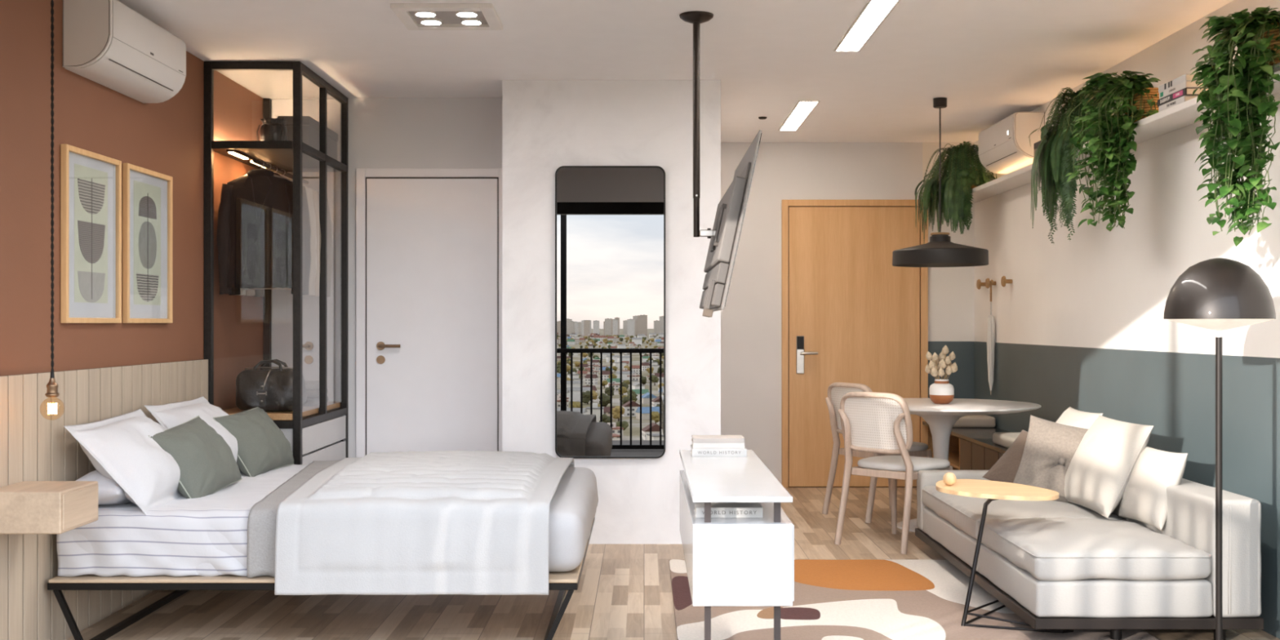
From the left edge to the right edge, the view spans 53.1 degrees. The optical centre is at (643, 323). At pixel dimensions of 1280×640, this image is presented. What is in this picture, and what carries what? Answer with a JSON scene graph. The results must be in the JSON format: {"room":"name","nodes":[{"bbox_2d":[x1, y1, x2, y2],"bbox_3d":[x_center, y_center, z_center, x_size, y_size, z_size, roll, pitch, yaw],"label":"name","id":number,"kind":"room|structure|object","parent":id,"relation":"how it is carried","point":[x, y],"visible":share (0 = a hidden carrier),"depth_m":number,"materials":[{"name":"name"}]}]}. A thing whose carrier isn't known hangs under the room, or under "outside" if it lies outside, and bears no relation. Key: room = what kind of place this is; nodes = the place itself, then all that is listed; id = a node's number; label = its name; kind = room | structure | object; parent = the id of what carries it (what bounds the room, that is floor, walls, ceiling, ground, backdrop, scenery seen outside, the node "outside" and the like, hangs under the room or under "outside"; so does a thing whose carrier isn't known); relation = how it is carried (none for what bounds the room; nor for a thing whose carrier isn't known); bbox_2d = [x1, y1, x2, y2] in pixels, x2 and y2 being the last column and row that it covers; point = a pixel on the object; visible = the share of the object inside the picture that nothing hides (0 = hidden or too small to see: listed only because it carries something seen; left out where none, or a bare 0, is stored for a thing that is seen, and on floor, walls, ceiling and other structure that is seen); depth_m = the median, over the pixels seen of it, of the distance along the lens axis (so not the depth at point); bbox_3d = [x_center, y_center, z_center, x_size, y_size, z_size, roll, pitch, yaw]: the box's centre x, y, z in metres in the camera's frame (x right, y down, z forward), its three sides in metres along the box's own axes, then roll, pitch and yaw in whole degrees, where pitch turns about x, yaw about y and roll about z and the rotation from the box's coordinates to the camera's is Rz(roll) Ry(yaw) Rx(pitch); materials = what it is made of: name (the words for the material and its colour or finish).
{"room":"studio apartment","nodes":[
{"label":"studio apartment","id":0,"kind":"room"},
{"bbox_2d":[0,0,262,409],"bbox_3d":[-2.365,-0.063,5.565,0.150,2.600,4.630,0,0,0],"label":"wall","id":1,"kind":"structure","parent":0,"point":[166,137],"depth_m":5.29,"materials":[{"name":"paint"}]},
{"bbox_2d":[60,143,121,323],"bbox_3d":[-2.276,-0.351,5.285,0.025,0.703,0.530,0,0,0],"label":"framed print","id":2,"kind":"object","parent":1,"relation":"attached to","point":[91,182],"visible":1,"depth_m":5.27,"materials":[{"name":"white paper"}]},
{"bbox_2d":[0,359,208,639],"bbox_3d":[-2.274,0.712,5.045,0.030,1.050,3.190,0,0,0],"label":"headboard panel","id":3,"kind":"object","parent":1,"relation":"attached to","point":[33,446],"visible":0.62,"depth_m":4.90,"materials":[{"name":"brown wood"}]},
{"bbox_2d":[0,480,97,533],"bbox_3d":[-2.121,0.647,4.513,0.276,0.144,0.305,0,0,0],"label":"nightstand","id":4,"kind":"object","parent":3,"relation":"attached to","point":[26,507],"visible":1,"depth_m":4.36,"materials":[{"name":"brown wood"}]},
{"bbox_2d":[62,0,186,102],"bbox_3d":[-2.192,-1.152,5.455,0.193,0.292,0.832,0,0,0],"label":"air conditioner","id":5,"kind":"object","parent":1,"relation":"attached to","point":[108,43],"visible":1,"depth_m":5.23,"materials":[{"name":"white plastic"}]},
{"bbox_2d":[122,163,172,323],"bbox_3d":[-2.276,-0.351,5.883,0.025,0.703,0.535,0,0,0],"label":"framed print","id":6,"kind":"object","parent":1,"relation":"attached to","point":[147,194],"visible":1,"depth_m":5.86,"materials":[{"name":"white paper"}]},
{"bbox_2d":[271,97,502,457],"bbox_3d":[-1.617,-0.063,7.805,1.646,2.600,0.150,0,0,0],"label":"wall","id":7,"kind":"structure","parent":0,"point":[384,132],"depth_m":7.73,"materials":[{"name":"white paint"}]},
{"bbox_2d":[355,168,502,457],"bbox_3d":[-1.266,0.152,7.694,0.938,2.170,0.070,0,0,0],"label":"door","id":8,"kind":"structure","parent":7,"relation":"in","point":[428,241],"depth_m":7.71,"materials":[{"name":"white paint"}]},
{"bbox_2d":[502,80,720,543],"bbox_3d":[-0.182,-0.063,8.410,1.224,2.600,2.480,0,0,0],"label":"wall","id":9,"kind":"structure","parent":0,"point":[548,126],"depth_m":7.17,"materials":[{"name":"paint"}]},
{"bbox_2d":[555,165,665,457],"bbox_3d":[-0.188,-0.062,7.155,0.616,1.632,0.027,0,0,0],"label":"wall mirror","id":10,"kind":"object","parent":9,"relation":"attached to","point":[610,220],"visible":0.99,"depth_m":7.15,"materials":[{"name":"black mirror"}]},
{"bbox_2d":[66,487,1279,639],"bbox_3d":[0.100,1.312,6.525,5.080,0.150,6.550,0,0,0],"label":"floor","id":11,"kind":"structure","parent":0,"point":[624,592],"depth_m":5.61,"materials":[{"name":"brown wood"}]},
{"bbox_2d":[204,61,348,464],"bbox_3d":[-2.037,-0.061,7.189,0.503,2.597,1.078,0,0,0],"label":"wardrobe","id":12,"kind":"object","parent":11,"relation":"on","point":[324,154],"visible":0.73,"depth_m":7.09,"materials":[{"name":"black metal"}]},
{"bbox_2d":[226,149,279,168],"bbox_3d":[-2.171,-0.905,7.130,0.035,0.013,0.840,0,0,0],"label":"light","id":13,"kind":"object","parent":12,"relation":"attached to","point":[240,153],"depth_m":6.91,"materials":[{"name":"white"}]},
{"bbox_2d":[226,160,288,184],"bbox_3d":[-2.035,-0.799,6.800,0.365,0.139,0.022,0,0,0],"label":"clothes hanger","id":14,"kind":"object","parent":12,"relation":"hanging from","point":[274,175],"visible":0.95,"depth_m":6.79,"materials":[{"name":"metal"}]},
{"bbox_2d":[216,168,304,294],"bbox_3d":[-2.036,-0.482,6.799,0.464,0.662,0.118,0,0,1],"label":"jacket","id":15,"kind":"object","parent":14,"relation":"hanging from","point":[255,236],"visible":0.93,"depth_m":6.76,"materials":[{"name":"fabric"}]},
{"bbox_2d":[213,149,306,172],"bbox_3d":[-2.057,-0.927,7.208,0.459,0.028,1.036,0,0,0],"label":"shelf","id":16,"kind":"object","parent":12,"relation":"attached to","point":[281,158],"depth_m":7.00,"materials":[{"name":"black metal"}]},
{"bbox_2d":[235,359,306,412],"bbox_3d":[-2.010,0.335,6.890,0.338,0.280,0.330,0,0,0],"label":"duffel bag","id":17,"kind":"object","parent":12,"relation":"on","point":[270,390],"visible":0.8,"depth_m":6.77,"materials":[{"name":"black leather"}]},
{"bbox_2d":[256,117,288,140],"bbox_3d":[-1.974,-1.014,6.830,0.143,0.143,0.147,0,0,0],"label":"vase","id":18,"kind":"object","parent":12,"relation":"on","point":[271,129],"visible":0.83,"depth_m":6.78,"materials":[{"name":"black ceramic"}]},
{"bbox_2d":[222,402,340,420],"bbox_3d":[-2.057,0.488,7.191,0.459,0.034,1.070,0,0,0],"label":"shelf","id":19,"kind":"object","parent":12,"relation":"attached to","point":[316,408],"depth_m":6.90,"materials":[{"name":"brown wood"}]},
{"bbox_2d":[277,115,305,143],"bbox_3d":[-1.915,-1.038,7.320,0.179,0.191,0.650,0,0,0],"label":"storage box","id":20,"kind":"object","parent":12,"relation":"on","point":[289,122],"visible":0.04,"depth_m":7.00,"materials":[{"name":"grey fabric"}]},
{"bbox_3d":[-2.035,-0.799,7.200,0.365,0.139,0.022,0,0,0],"label":"clothes hanger","id":21,"kind":"object","parent":12,"relation":"hanging from","visible":0},
{"bbox_2d":[244,177,306,296],"bbox_3d":[-2.035,-0.482,7.199,0.459,0.662,0.123,0,0,2],"label":"blouse","id":22,"kind":"object","parent":21,"relation":"hanging from","point":[248,292],"visible":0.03,"depth_m":7.18,"materials":[{"name":"fabric"}]},
{"bbox_2d":[47,463,598,639],"bbox_3d":[-1.233,0.972,5.660,2.015,0.530,1.720,0,0,0],"label":"bed","id":23,"kind":"object","parent":11,"relation":"on","point":[182,544],"visible":0.42,"depth_m":4.85,"materials":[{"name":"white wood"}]},
{"bbox_2d":[75,470,131,505],"bbox_3d":[-2.110,0.647,5.160,0.239,0.168,0.620,0,0,0],"label":"bed pillow","id":24,"kind":"object","parent":23,"relation":"on","point":[109,492],"visible":0.24,"depth_m":4.90,"materials":[{"name":"white fabric"}]},
{"bbox_2d":[63,408,182,515],"bbox_3d":[-2.045,0.555,5.230,0.484,0.524,0.756,0,0,1],"label":"bed pillow","id":25,"kind":"object","parent":23,"relation":"on","point":[120,448],"visible":0.77,"depth_m":5.00,"materials":[{"name":"white fabric"}]},
{"bbox_2d":[144,395,241,473],"bbox_3d":[-2.043,0.541,6.000,0.463,0.492,0.700,0,0,2],"label":"bed pillow","id":26,"kind":"object","parent":23,"relation":"on","point":[170,415],"visible":0.38,"depth_m":5.91,"materials":[{"name":"white fabric"}]},
{"bbox_2d":[147,415,242,498],"bbox_3d":[-1.905,0.577,5.460,0.360,0.439,0.554,0,0,2],"label":"cushion","id":27,"kind":"object","parent":23,"relation":"on","point":[207,464],"visible":0.84,"depth_m":5.31,"materials":[{"name":"green fabric"}]},
{"bbox_2d":[213,407,293,476],"bbox_3d":[-1.892,0.579,6.220,0.361,0.417,0.534,0,0,6],"label":"cushion","id":28,"kind":"object","parent":23,"relation":"on","point":[263,447],"visible":0.88,"depth_m":6.08,"materials":[{"name":"green fabric"}]},
{"bbox_2d":[246,460,339,577],"bbox_3d":[-1.436,0.828,5.656,0.478,0.265,1.669,0,0,0],"label":"blanket","id":29,"kind":"object","parent":23,"relation":"on","point":[261,522],"visible":0.34,"depth_m":4.83,"materials":[{"name":"grey fabric"}]},
{"bbox_2d":[274,450,574,595],"bbox_3d":[-0.932,0.815,5.665,1.154,0.394,1.819,0,0,0],"label":"quilt","id":30,"kind":"object","parent":23,"relation":"on","point":[476,522],"visible":0.99,"depth_m":4.78,"materials":[{"name":"white fabric"}]},
{"bbox_2d":[822,382,932,523],"bbox_3d":[1.514,0.809,8.244,0.586,0.864,0.475,0,0,-30],"label":"dining chair","id":31,"kind":"object","parent":11,"relation":"on","point":[837,390],"visible":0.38,"depth_m":8.22,"materials":[{"name":"beige wood"}]},
{"bbox_2d":[834,391,952,554],"bbox_3d":[1.423,0.809,7.202,0.475,0.864,0.586,0,0,44],"label":"dining chair","id":32,"kind":"object","parent":11,"relation":"on","point":[873,422],"visible":0.99,"depth_m":7.04,"materials":[{"name":"brown wood"}]},
{"bbox_2d":[669,559,1158,639],"bbox_3d":[1.065,1.232,5.138,1.870,0.009,3.035,0,0,0],"label":"rug","id":33,"kind":"object","parent":11,"relation":"on","point":[851,599],"visible":0.71,"depth_m":5.46,"materials":[{"name":"carpet"}]},
{"bbox_2d":[679,449,794,639],"bbox_3d":[0.298,0.873,4.520,0.306,0.711,1.420,0,0,0],"label":"desk","id":34,"kind":"object","parent":33,"relation":"on","point":[730,562],"visible":0.96,"depth_m":3.81,"materials":[{"name":"white paint"}]},
{"bbox_2d":[690,444,746,456],"bbox_3d":[0.292,0.502,5.037,0.212,0.030,0.157,0,0,0],"label":"book","id":35,"kind":"object","parent":34,"relation":"on","point":[695,452],"visible":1,"depth_m":4.96,"materials":[{"name":"white paper"}]},
{"bbox_2d":[691,440,744,448],"bbox_3d":[0.290,0.475,5.039,0.200,0.022,0.152,0,0,0],"label":"book","id":36,"kind":"object","parent":35,"relation":"on","point":[695,445],"visible":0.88,"depth_m":4.96,"materials":[{"name":"white paper"}]},
{"bbox_2d":[691,435,744,442],"bbox_3d":[0.290,0.456,5.040,0.200,0.016,0.151,0,0,0],"label":"book","id":37,"kind":"object","parent":36,"relation":"on","point":[695,438],"visible":1,"depth_m":4.96,"materials":[{"name":"beige paper"}]},
{"bbox_2d":[704,444,737,446],"bbox_3d":[0.297,0.476,4.964,0.125,0.005,0.001,0,0,0],"label":"print","id":38,"kind":"object","parent":36,"relation":"attached to","point":[704,445],"depth_m":4.96},
{"bbox_2d":[693,502,762,517],"bbox_3d":[0.262,0.582,4.006,0.205,0.031,0.157,0,0,0],"label":"book","id":39,"kind":"object","parent":34,"relation":"on","point":[717,509],"visible":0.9,"depth_m":3.93,"materials":[{"name":"white paper"}]},
{"bbox_2d":[935,479,1073,633],"bbox_3d":[1.514,0.974,5.459,0.467,0.521,0.808,0,0,0],"label":"side table","id":40,"kind":"object","parent":33,"relation":"on","point":[992,491],"visible":0.88,"depth_m":5.33,"materials":[{"name":"brown wood"}]},
{"bbox_2d":[942,471,956,485],"bbox_3d":[1.342,0.683,5.620,0.058,0.058,0.058,0,0,0],"label":"ball","id":41,"kind":"object","parent":40,"relation":"on","point":[949,478],"visible":1,"depth_m":5.60,"materials":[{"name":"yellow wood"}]},
{"bbox_2d":[922,421,1008,470],"bbox_3d":[2.291,0.987,8.334,0.395,0.500,2.628,0,0,0],"label":"storage bench","id":42,"kind":"object","parent":11,"relation":"on","point":[970,448],"visible":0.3,"depth_m":8.34,"materials":[{"name":"wood"}]},
{"bbox_2d":[952,414,995,427],"bbox_3d":[2.299,0.695,9.250,0.358,0.083,0.500,0,0,0],"label":"seat pad","id":43,"kind":"object","parent":42,"relation":"on","point":[984,420],"visible":0.42,"depth_m":9.00,"materials":[{"name":"beige fabric"}]},
{"bbox_2d":[992,431,1020,448],"bbox_3d":[2.303,0.698,7.570,0.345,0.078,0.540,0,0,0],"label":"seat pad","id":44,"kind":"object","parent":42,"relation":"on","point":[1006,439],"visible":0.3,"depth_m":7.62,"materials":[{"name":"beige fabric"}]},
{"bbox_2d":[897,398,1041,532],"bbox_3d":[1.800,0.862,7.760,1.164,0.750,1.164,0,0,0],"label":"round table","id":45,"kind":"object","parent":11,"relation":"on","point":[940,419],"visible":0.5,"depth_m":7.66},
{"bbox_2d":[928,378,954,404],"bbox_3d":[1.800,0.413,7.740,0.147,0.146,0.147,0,0,0],"label":"flower vase","id":46,"kind":"object","parent":45,"relation":"on","point":[941,392],"visible":1,"depth_m":7.69,"materials":[{"name":"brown ceramic"}]},
{"bbox_2d":[925,351,936,379],"bbox_3d":[1.744,0.288,7.740,0.079,0.239,0.043,0,0,0],"label":"dried flower","id":47,"kind":"object","parent":46,"relation":"in","point":[929,357],"visible":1,"depth_m":7.73,"materials":[{"name":"plant"}]},
{"bbox_2d":[930,366,938,379],"bbox_3d":[1.755,0.334,7.697,0.065,0.147,0.060,0,0,0],"label":"dried flower","id":48,"kind":"object","parent":46,"relation":"in","point":[934,372],"visible":1,"depth_m":7.68,"materials":[{"name":"plant"}]},
{"bbox_2d":[932,352,938,377],"bbox_3d":[1.766,0.291,7.730,0.052,0.233,0.036,0,0,0],"label":"dried flower","id":49,"kind":"object","parent":46,"relation":"in","point":[935,357],"visible":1,"depth_m":7.72,"materials":[{"name":"plant"}]},
{"bbox_2d":[937,367,944,379],"bbox_3d":[1.785,0.335,7.695,0.039,0.145,0.061,0,0,0],"label":"dried flower","id":50,"kind":"object","parent":46,"relation":"in","point":[941,372],"visible":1,"depth_m":7.67,"materials":[{"name":"plant"}]},
{"bbox_2d":[938,358,946,368],"bbox_3d":[1.795,0.309,7.702,0.049,0.196,0.056,0,0,0],"label":"dried flower","id":51,"kind":"object","parent":46,"relation":"in","point":[942,363],"visible":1,"depth_m":7.68,"materials":[{"name":"plant"}]},
{"bbox_2d":[942,345,949,379],"bbox_3d":[1.822,0.269,7.740,0.046,0.276,0.040,0,0,0],"label":"dried flower","id":52,"kind":"object","parent":46,"relation":"in","point":[944,350],"visible":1,"depth_m":7.73,"materials":[{"name":"plant"}]},
{"bbox_2d":[943,355,951,379],"bbox_3d":[1.826,0.301,7.711,0.042,0.212,0.043,0,0,0],"label":"dried flower","id":53,"kind":"object","parent":46,"relation":"in","point":[947,360],"visible":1,"depth_m":7.70,"materials":[{"name":"plant"}]},
{"bbox_2d":[944,365,951,379],"bbox_3d":[1.828,0.330,7.698,0.044,0.154,0.057,0,0,0],"label":"dried flower","id":54,"kind":"object","parent":46,"relation":"in","point":[948,370],"visible":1,"depth_m":7.68,"materials":[{"name":"plant"}]},
{"bbox_2d":[946,351,955,378],"bbox_3d":[1.848,0.288,7.740,0.068,0.238,0.041,0,0,0],"label":"dried flower","id":55,"kind":"object","parent":46,"relation":"in","point":[952,356],"visible":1,"depth_m":7.73,"materials":[{"name":"plant"}]},
{"bbox_2d":[946,362,957,378],"bbox_3d":[1.852,0.320,7.710,0.075,0.174,0.045,0,0,0],"label":"dried flower","id":56,"kind":"object","parent":46,"relation":"in","point":[954,367],"visible":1,"depth_m":7.70,"materials":[{"name":"plant"}]},
{"bbox_2d":[915,470,1263,639],"bbox_3d":[1.926,0.955,5.955,0.874,0.564,2.162,0,0,0],"label":"sofa","id":57,"kind":"object","parent":11,"relation":"on","point":[1055,565],"visible":0.79,"depth_m":4.91,"materials":[{"name":"white fabric"}]},
{"bbox_2d":[982,429,1027,483],"bbox_3d":[2.000,0.736,6.499,0.496,0.467,0.400,0,0,39],"label":"sofa cushion","id":58,"kind":"object","parent":57,"relation":"on","point":[1005,469],"visible":0.27,"depth_m":6.51,"materials":[{"name":"brown fabric"}]},
{"bbox_2d":[922,485,1123,539],"bbox_3d":[1.835,0.917,6.319,0.684,0.151,1.159,0,0,0],"label":"seat cushion","id":59,"kind":"object","parent":57,"relation":"on","point":[961,515],"depth_m":6.01,"materials":[{"name":"beige fabric"}]},
{"bbox_2d":[1013,414,1088,503],"bbox_3d":[2.029,0.681,6.198,0.496,0.510,0.301,0,0,31],"label":"sofa cushion","id":60,"kind":"object","parent":57,"relation":"on","point":[1050,447],"visible":0.55,"depth_m":6.20,"materials":[{"name":"beige fabric"}]},
{"bbox_2d":[1055,406,1102,429],"bbox_3d":[2.166,0.638,6.580,0.362,0.468,0.500,0,0,0],"label":"sofa cushion","id":61,"kind":"object","parent":57,"relation":"on","point":[1071,416],"visible":0.21,"depth_m":6.47,"materials":[{"name":"beige fabric"}]},
{"bbox_2d":[977,516,1211,581],"bbox_3d":[1.835,0.918,5.321,0.684,0.148,0.887,0,0,0],"label":"seat cushion","id":62,"kind":"object","parent":57,"relation":"on","point":[1033,548],"depth_m":4.99,"materials":[{"name":"beige fabric"}]},
{"bbox_2d":[1064,414,1153,518],"bbox_3d":[2.128,0.654,5.920,0.353,0.490,0.588,0,0,-3],"label":"sofa cushion","id":63,"kind":"object","parent":57,"relation":"on","point":[1098,473],"visible":0.93,"depth_m":5.77,"materials":[{"name":"beige fabric"}]},
{"bbox_2d":[1118,446,1187,530],"bbox_3d":[2.192,0.703,5.520,0.232,0.365,0.424,0,0,-3],"label":"sofa cushion","id":64,"kind":"object","parent":57,"relation":"on","point":[1144,498],"visible":0.95,"depth_m":5.42,"materials":[{"name":"beige fabric"}]},
{"bbox_2d":[1163,257,1275,639],"bbox_3d":[2.066,0.501,4.600,0.369,1.472,0.369,0,0,0],"label":"floor lamp","id":65,"kind":"object","parent":11,"relation":"on","point":[1217,294],"visible":1,"depth_m":4.50,"materials":[{"name":"black"}]},
{"bbox_2d":[1165,319,1272,329],"bbox_3d":[2.066,0.000,4.600,0.358,0.050,0.358,0,0,0],"label":"diffuser","id":66,"kind":"object","parent":65,"relation":"attached to","point":[1211,324],"depth_m":4.51,"materials":[{"name":"beige plastic"}]},
{"bbox_2d":[117,0,1233,142],"bbox_3d":[0.100,-1.438,6.525,5.080,0.150,6.550,0,0,0],"label":"ceiling","id":67,"kind":"structure","parent":0,"point":[992,60],"depth_m":6.37,"materials":[{"name":"paint"}]},
{"bbox_2d":[40,0,65,420],"bbox_3d":[-2.080,-0.510,4.500,0.090,1.704,0.090,0,0,0],"label":"pendant","id":68,"kind":"object","parent":67,"relation":"hanging from","point":[52,386],"visible":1,"depth_m":4.50,"materials":[{"name":"black metal"}]},
{"bbox_2d":[44,377,59,397],"bbox_3d":[-2.080,0.226,4.500,0.047,0.066,0.047,0,0,0],"label":"socket","id":69,"kind":"object","parent":68,"relation":"attached to","point":[52,386],"depth_m":4.49,"materials":[{"name":"brown metal"}]},
{"bbox_2d":[390,3,502,30],"bbox_3d":[-0.863,-1.352,5.655,0.435,0.022,0.410,0,0,0],"label":"ceiling light","id":70,"kind":"object","parent":67,"relation":"attached to","point":[415,16],"visible":1,"depth_m":5.63,"materials":[{"name":"white plastic"}]},
{"bbox_2d":[679,10,715,238],"bbox_3d":[0.247,-0.869,5.660,0.182,0.987,0.152,0,0,0],"label":"pole","id":71,"kind":"object","parent":67,"relation":"attached to","point":[696,17],"visible":0.96,"depth_m":5.65,"materials":[{"name":"black metal"}]},
{"bbox_2d":[699,129,761,317],"bbox_3d":[0.356,-0.392,5.700,0.218,0.736,1.340,0,0,0],"label":"television","id":72,"kind":"object","parent":71,"relation":"attached to","point":[731,210],"visible":1,"depth_m":5.10,"materials":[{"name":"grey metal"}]},
{"bbox_2d":[777,100,820,130],"bbox_3d":[1.013,-1.360,8.430,0.132,0.006,1.184,0,0,0],"label":"recessed light","id":73,"kind":"object","parent":67,"relation":"in","point":[802,109],"visible":1,"depth_m":8.35,"materials":[{"name":"white plastic"}]},
{"bbox_2d":[833,0,900,51],"bbox_3d":[1.013,-1.360,5.165,0.132,0.006,2.454,0,0,0],"label":"recessed light","id":74,"kind":"object","parent":67,"relation":"in","point":[873,14],"visible":1,"depth_m":5.82,"materials":[{"name":"white plastic"}]},
{"bbox_2d":[892,97,988,266],"bbox_3d":[1.795,-0.857,7.760,0.570,1.011,0.570,0,0,0],"label":"pendant lamp","id":75,"kind":"object","parent":67,"relation":"hanging from","point":[940,251],"visible":1,"depth_m":7.59,"materials":[{"name":"black metal"}]},
{"bbox_2d":[720,142,973,483],"bbox_3d":[1.535,-0.063,9.725,2.210,2.600,0.150,0,0,0],"label":"wall","id":76,"kind":"structure","parent":0,"point":[751,315],"depth_m":9.65,"materials":[{"name":"white paint"}]},
{"bbox_2d":[781,200,928,488],"bbox_3d":[1.586,0.154,9.602,1.098,2.166,0.093,0,0,0],"label":"door","id":77,"kind":"structure","parent":76,"relation":"in","point":[849,315],"depth_m":9.63,"materials":[{"name":"brown wood"}]},
{"bbox_2d":[973,0,1279,639],"bbox_3d":[2.565,-0.063,6.525,0.150,2.600,6.550,0,0,0],"label":"wall","id":78,"kind":"structure","parent":0,"point":[1080,324],"depth_m":6.29,"materials":[{"name":"white paint"}]},
{"bbox_2d":[914,141,996,238],"bbox_3d":[2.200,-0.921,9.030,0.560,0.706,0.502,0,0,0],"label":"hanging fern","id":79,"kind":"object","parent":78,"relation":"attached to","point":[957,183],"visible":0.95,"depth_m":8.92,"materials":[{"name":"plant"}]},
{"bbox_2d":[976,279,985,289],"bbox_3d":[2.457,-0.283,9.300,0.066,0.076,0.076,0,0,0],"label":"coat hook","id":80,"kind":"object","parent":78,"relation":"attached to","point":[979,284],"visible":0.88,"depth_m":9.29,"materials":[{"name":"brown wood"}]},
{"bbox_2d":[985,277,995,288],"bbox_3d":[2.457,-0.283,9.060,0.066,0.076,0.076,0,0,0],"label":"coat hook","id":81,"kind":"object","parent":78,"relation":"attached to","point":[988,282],"visible":1,"depth_m":9.05,"materials":[{"name":"brown wood"}]},
{"bbox_2d":[986,279,995,392],"bbox_3d":[2.456,0.099,9.050,0.060,0.816,0.081,0,0,0],"label":"umbrella","id":82,"kind":"object","parent":81,"relation":"hanging from","point":[990,337],"visible":1,"depth_m":9.04,"materials":[{"name":"white fabric"}]},
{"bbox_2d":[1000,275,1012,287],"bbox_3d":[2.457,-0.283,8.660,0.066,0.076,0.076,0,0,0],"label":"coat hook","id":83,"kind":"object","parent":78,"relation":"attached to","point":[1003,281],"visible":1,"depth_m":8.65,"materials":[{"name":"brown wood"}]},
{"bbox_2d":[978,111,1044,173],"bbox_3d":[2.392,-1.170,8.375,0.193,0.290,0.852,0,0,0],"label":"air conditioner","id":84,"kind":"object","parent":78,"relation":"attached to","point":[1004,147],"visible":0.97,"depth_m":8.14,"materials":[{"name":"white plastic"}]},
{"bbox_2d":[969,62,1279,203],"bbox_3d":[2.382,-0.924,6.550,0.214,0.043,6.199,0,0,0],"label":"plant shelf","id":85,"kind":"object","parent":78,"relation":"attached to","point":[1183,114],"visible":0.43,"depth_m":5.99,"materials":[{"name":"white plastic"}]},
{"bbox_2d":[1028,87,1105,244],"bbox_3d":[2.300,-0.847,6.879,0.451,0.835,0.445,0,0,0],"label":"hanging fern","id":86,"kind":"object","parent":85,"relation":"on","point":[1055,162],"visible":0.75,"depth_m":6.81,"materials":[{"name":"plant"}]},
{"bbox_2d":[1060,70,1160,231],"bbox_3d":[2.241,-0.812,6.068,0.458,0.757,0.476,0,0,0],"label":"pothos","id":87,"kind":"object","parent":85,"relation":"on","point":[1111,145],"visible":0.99,"depth_m":5.98,"materials":[{"name":"plant"}]},
{"bbox_2d":[1124,87,1159,122],"bbox_3d":[2.375,-1.016,6.060,0.190,0.165,0.190,0,0,0],"label":"basket","id":88,"kind":"object","parent":85,"relation":"on","point":[1145,108],"depth_m":5.97,"materials":[{"name":"brown wicker"}]},
{"bbox_2d":[1158,95,1197,111],"bbox_3d":[2.364,-0.948,5.545,0.162,0.029,0.270,0,0,0],"label":"book","id":89,"kind":"object","parent":85,"relation":"on","point":[1184,98],"visible":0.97,"depth_m":5.50,"materials":[{"name":"white paper"}]},
{"bbox_2d":[1157,87,1208,106],"bbox_3d":[2.369,-0.978,5.545,0.173,0.031,0.300,0,0,0],"label":"book","id":90,"kind":"object","parent":89,"relation":"on","point":[1187,91],"visible":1,"depth_m":5.46,"materials":[{"name":"paper"}]},
{"bbox_2d":[1159,80,1210,98],"bbox_3d":[2.366,-1.008,5.535,0.167,0.028,0.280,0,0,0],"label":"book","id":91,"kind":"object","parent":90,"relation":"on","point":[1181,86],"visible":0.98,"depth_m":5.46,"materials":[{"name":"grey paper"}]},
{"bbox_2d":[1158,74,1203,93],"bbox_3d":[2.366,-1.037,5.540,0.167,0.029,0.285,0,0,0],"label":"book","id":92,"kind":"object","parent":91,"relation":"on","point":[1184,77],"visible":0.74,"depth_m":5.50,"materials":[{"name":"white paper"}]},
{"bbox_2d":[1164,80,1172,89],"bbox_3d":[2.284,-1.037,5.575,0.001,0.024,0.079,0,0,0],"label":"print","id":93,"kind":"object","parent":92,"relation":"attached to","point":[1168,85],"depth_m":5.58},
{"bbox_2d":[1189,5,1279,246],"bbox_3d":[2.248,-0.723,4.745,0.445,0.864,0.457,0,0,0],"label":"pothos","id":94,"kind":"object","parent":85,"relation":"on","point":[1237,94],"visible":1,"depth_m":4.67,"materials":[{"name":"plant"}]},
{"bbox_2d":[1257,22,1279,66],"bbox_3d":[2.375,-1.016,4.740,0.190,0.165,0.190,0,0,0],"label":"basket","id":95,"kind":"object","parent":85,"relation":"on","point":[1275,26],"depth_m":4.67,"materials":[{"name":"brown wicker"}]},
{"bbox_3d":[-2.035,-0.799,6.930,0.365,0.139,0.022,0,0,0],"label":"clothes hanger","id":96,"kind":"object","parent":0,"visible":0},
{"bbox_2d":[228,173,308,295],"bbox_3d":[-2.035,-0.482,6.928,0.460,0.662,0.121,0,0,2],"label":"coat","id":97,"kind":"object","parent":96,"relation":"hanging from","point":[304,202],"visible":0.06,"depth_m":6.90,"materials":[{"name":"fabric"}]},
{"bbox_3d":[-2.035,-0.799,7.400,0.365,0.139,0.022,0,0,0],"label":"clothes hanger","id":98,"kind":"object","parent":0,"visible":0},
{"bbox_2d":[253,183,303,297],"bbox_3d":[-2.034,-0.481,7.400,0.460,0.664,0.120,0,0,0],"label":"jacket","id":99,"kind":"object","parent":98,"relation":"hanging from","point":[258,292],"visible":0.06,"depth_m":7.37,"materials":[{"name":"fabric"}]},
{"bbox_3d":[-2.035,-0.799,7.050,0.365,0.139,0.022,0,0,0],"label":"clothes hanger","id":100,"kind":"object","parent":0,"visible":0},
{"bbox_2d":[234,175,308,295],"bbox_3d":[-2.036,-0.483,7.048,0.464,0.661,0.119,0,0,-1],"label":"shirt","id":101,"kind":"object","parent":100,"relation":"hanging from","point":[242,290],"visible":0.06,"depth_m":7.02,"materials":[{"name":"fabric"}]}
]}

